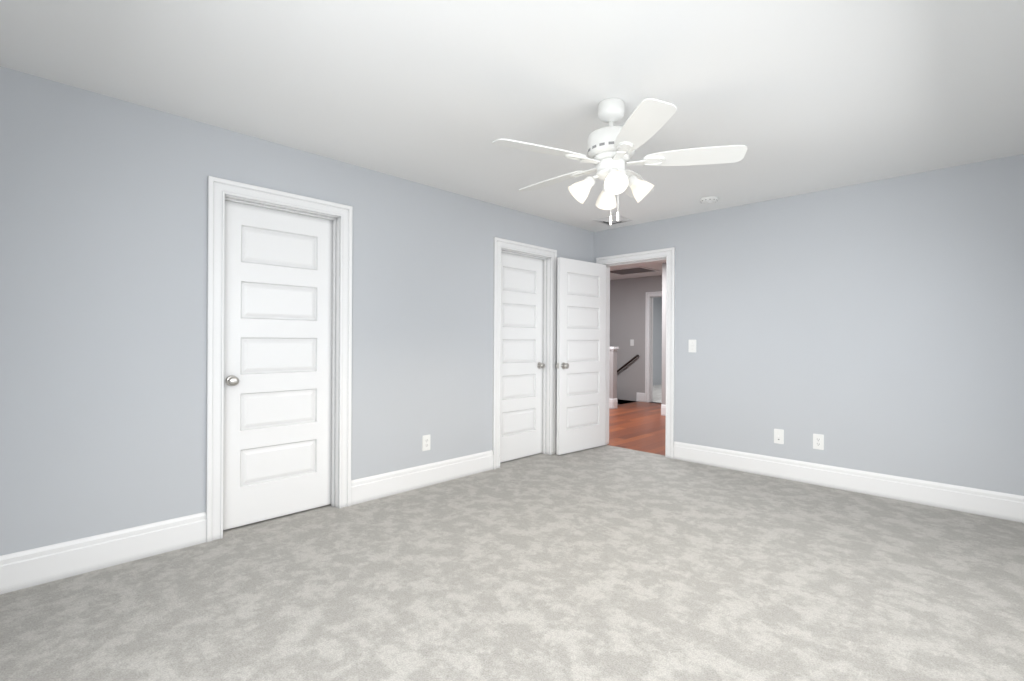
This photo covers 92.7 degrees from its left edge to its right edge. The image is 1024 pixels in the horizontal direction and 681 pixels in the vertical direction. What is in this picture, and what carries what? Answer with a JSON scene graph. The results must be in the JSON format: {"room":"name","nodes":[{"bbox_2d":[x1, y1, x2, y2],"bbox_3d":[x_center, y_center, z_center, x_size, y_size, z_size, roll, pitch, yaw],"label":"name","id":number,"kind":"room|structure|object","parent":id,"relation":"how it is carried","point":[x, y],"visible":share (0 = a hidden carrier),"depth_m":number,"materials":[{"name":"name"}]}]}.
{"room":"empty bedroom","nodes":[
{"label":"empty bedroom","id":0,"kind":"room"},
{"bbox_2d":[0,66,593,555],"bbox_3d":[-0.855,-0.040,3.887,0.120,2.440,5.240,0,0,44],"label":"wall","id":1,"kind":"structure","parent":0,"point":[102,306],"depth_m":2.68,"materials":[{"name":"grey paint"}]},
{"bbox_2d":[0,512,206,594],"bbox_3d":[-2.174,1.086,2.452,0.015,0.175,1.111,0,0,44],"label":"baseboard","id":2,"kind":"structure","parent":1,"relation":"attached to","point":[37,566],"depth_m":2.50,"materials":[{"name":"white wood"}]},
{"bbox_2d":[206,176,352,541],"bbox_3d":[-1.514,0.144,3.216,0.119,2.065,0.758,0,0,44],"label":"door frame","id":3,"kind":"structure","parent":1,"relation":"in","point":[335,361],"depth_m":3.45,"materials":[{"name":"white wood"}]},
{"bbox_2d":[223,200,332,529],"bbox_3d":[-1.543,0.150,3.245,0.157,2.030,0.712,0,0,44],"label":"door","id":4,"kind":"structure","parent":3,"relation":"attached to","point":[277,362],"depth_m":3.21,"materials":[{"name":"white wood"}]},
{"bbox_2d":[351,450,492,504],"bbox_3d":[-0.666,1.094,3.990,0.015,0.175,1.400,0,0,44],"label":"baseboard","id":5,"kind":"structure","parent":1,"relation":"attached to","point":[369,488],"depth_m":3.89,"materials":[{"name":"white wood"}]},
{"bbox_2d":[422,434,429,450],"bbox_3d":[-0.694,0.831,3.964,0.009,0.126,0.078,0,0,44],"label":"electrical outlet","id":6,"kind":"object","parent":1,"relation":"attached to","point":[425,442],"visible":1,"depth_m":3.96,"materials":[{"name":"white plastic"}]},
{"bbox_2d":[492,237,556,468],"bbox_3d":[0.096,0.153,4.857,0.119,2.065,0.758,0,0,44],"label":"door frame","id":7,"kind":"structure","parent":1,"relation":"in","point":[546,341],"depth_m":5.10,"materials":[{"name":"white wood"}]},
{"bbox_2d":[500,252,544,462],"bbox_3d":[0.067,0.158,4.886,0.157,2.030,0.712,0,0,44],"label":"door","id":8,"kind":"structure","parent":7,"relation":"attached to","point":[521,413],"depth_m":4.89,"materials":[{"name":"white wood"}]},
{"bbox_2d":[0,445,1023,680],"bbox_3d":[0.282,1.236,2.804,4.470,0.100,5.055,0,0,44],"label":"floor","id":9,"kind":"structure","parent":0,"point":[606,563],"depth_m":2.30,"materials":[{"name":"grey carpet"}]},
{"bbox_2d":[0,0,1023,279],"bbox_3d":[1.949,-1.295,6.747,7.870,0.100,13.240,0,0,44],"label":"ceiling","id":10,"kind":"structure","parent":0,"point":[797,97],"depth_m":2.35,"materials":[{"name":"white paint"}]},
{"bbox_2d":[592,215,632,224],"bbox_3d":[1.044,-1.238,5.072,0.300,0.024,0.300,0,0,44],"label":"ceiling vent","id":11,"kind":"object","parent":10,"relation":"in","point":[605,220],"visible":0.75,"depth_m":5.04,"materials":[{"name":"white metal"}]},
{"bbox_2d":[492,98,746,224],"bbox_3d":[0.502,-0.927,2.622,1.244,0.652,1.281,0,0,44],"label":"ceiling fan","id":12,"kind":"object","parent":10,"relation":"hanging from","point":[611,147],"visible":1,"depth_m":2.49,"materials":[{"name":"white plastic"}]},
{"bbox_2d":[610,266,659,274],"bbox_3d":[2.110,-1.238,8.703,0.800,0.012,0.680,0,0,44],"label":"panel","id":13,"kind":"object","parent":10,"relation":"attached to","point":[631,270],"visible":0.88,"depth_m":8.65,"materials":[{"name":"grey"}]},
{"bbox_2d":[700,196,717,203],"bbox_3d":[1.732,-1.228,4.290,0.152,0.037,0.152,0,0,44],"label":"smoke detector","id":14,"kind":"object","parent":10,"relation":"attached to","point":[708,200],"visible":1,"depth_m":4.25,"materials":[{"name":"white plastic"}]},
{"bbox_2d":[609,347,618,398],"bbox_3d":[0.905,0.647,9.470,2.580,1.085,0.160,0,0,44],"label":"wall","id":15,"kind":"structure","parent":0,"point":[613,376],"depth_m":8.57,"materials":[{"name":"paint"}]},
{"bbox_2d":[609,398,612,408],"bbox_3d":[0.848,1.102,9.428,2.560,0.175,0.015,0,0,44],"label":"baseboard","id":16,"kind":"structure","parent":15,"relation":"attached to","point":[610,403],"depth_m":8.56,"materials":[{"name":"white wood"}]},
{"bbox_2d":[613,398,617,408],"bbox_3d":[1.815,1.107,8.575,0.015,0.175,0.120,0,0,44],"label":"baseboard knee end","id":17,"kind":"structure","parent":15,"relation":"attached to","point":[615,402],"depth_m":8.57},
{"bbox_2d":[610,275,661,404],"bbox_3d":[3.681,0.984,8.524,7.870,4.440,0.120,0,0,44],"label":"wall","id":18,"kind":"structure","parent":0,"point":[627,307],"depth_m":9.74,"materials":[{"name":"paint"}]},
{"bbox_2d":[617,355,638,372],"bbox_3d":[1.647,1.132,10.366,2.332,1.718,0.094,0,0,44],"label":"handrail","id":19,"kind":"object","parent":18,"relation":"attached to","point":[627,363],"visible":0.38,"depth_m":9.69,"materials":[{"name":"black"}]},
{"bbox_2d":[636,392,644,401],"bbox_3d":[2.526,1.111,9.561,0.190,0.175,0.015,0,0,44],"label":"baseboard","id":20,"kind":"structure","parent":18,"relation":"attached to","point":[640,397],"depth_m":9.56,"materials":[{"name":"white wood"}]},
{"bbox_2d":[645,291,661,401],"bbox_3d":[2.976,0.133,9.204,0.946,2.135,0.142,0,0,44],"label":"door frame","id":21,"kind":"structure","parent":18,"relation":"attached to","point":[647,351],"depth_m":9.46,"materials":[{"name":"white wood"}]},
{"bbox_2d":[607,402,665,454],"bbox_3d":[2.281,1.247,7.098,7.870,0.100,3.875,0,0,44],"label":"floor","id":22,"kind":"structure","parent":0,"point":[639,426],"depth_m":6.70,"materials":[{"name":"brown wood"}]},
{"bbox_2d":[617,384,661,403],"bbox_3d":[4.181,1.257,10.799,3.800,0.100,4.070,0,0,44],"label":"floor","id":23,"kind":"structure","parent":0,"point":[657,393],"depth_m":10.66,"materials":[{"name":"carpet"}]},
{"bbox_2d":[653,297,661,384],"bbox_3d":[2.872,-0.020,12.257,0.120,2.440,4.070,0,0,44],"label":"wall","id":24,"kind":"structure","parent":0,"point":[657,340],"depth_m":13.26,"materials":[{"name":"grey paint"}]},
{"bbox_2d":[662,263,665,404],"bbox_3d":[4.428,-0.012,6.774,4.360,2.440,1.339,0,0,44],"label":"wall","id":25,"kind":"structure","parent":0,"point":[664,333],"depth_m":7.80,"materials":[{"name":"paint"}]},
{"bbox_2d":[661,404,665,415],"bbox_3d":[2.962,1.113,7.257,1.600,0.175,0.015,0,0,44],"label":"baseboard","id":26,"kind":"structure","parent":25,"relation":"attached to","point":[663,409],"depth_m":7.78,"materials":[{"name":"white wood"}]},
{"bbox_2d":[594,154,1023,495],"bbox_3d":[2.319,-0.023,4.360,3.990,2.440,0.120,0,0,44],"label":"wall","id":27,"kind":"structure","parent":0,"point":[877,326],"depth_m":3.84,"materials":[{"name":"grey paint"}]},
{"bbox_2d":[596,247,674,458],"bbox_3d":[1.350,0.124,5.310,0.944,2.135,0.164,0,0,44],"label":"door frame","id":28,"kind":"structure","parent":27,"relation":"attached to","point":[668,254],"depth_m":4.98,"materials":[{"name":"white wood"}]},
{"bbox_2d":[556,257,605,454],"bbox_3d":[0.759,0.162,5.266,0.772,2.030,0.157,0,0,-41],"label":"bedroom door","id":29,"kind":"structure","parent":28,"relation":"in","point":[581,350],"depth_m":5.23,"materials":[{"name":"white wood"}]},
{"bbox_2d":[688,340,695,351],"bbox_3d":[1.771,0.054,4.799,0.078,0.126,0.021,0,0,44],"label":"light switch","id":30,"kind":"object","parent":27,"relation":"attached to","point":[691,345],"visible":1,"depth_m":4.80,"materials":[{"name":"white plastic"}]},
{"bbox_2d":[774,429,783,443],"bbox_3d":[2.326,0.837,4.255,0.078,0.126,0.014,0,0,44],"label":"outlet","id":31,"kind":"object","parent":27,"relation":"attached to","point":[778,436],"visible":1,"depth_m":4.25,"materials":[{"name":"white plastic"}]},
{"bbox_2d":[813,434,823,449],"bbox_3d":[2.541,0.840,4.048,0.078,0.126,0.009,0,0,44],"label":"electrical outlet","id":32,"kind":"object","parent":27,"relation":"attached to","point":[818,441],"visible":1,"depth_m":4.04,"materials":[{"name":"white plastic"}]},
{"bbox_2d":[673,441,1023,522],"bbox_3d":[2.619,1.111,3.965,2.760,0.175,0.015,0,0,44],"label":"baseboard","id":33,"kind":"structure","parent":27,"relation":"attached to","point":[1001,505],"depth_m":3.81,"materials":[{"name":"white wood"}]}
]}

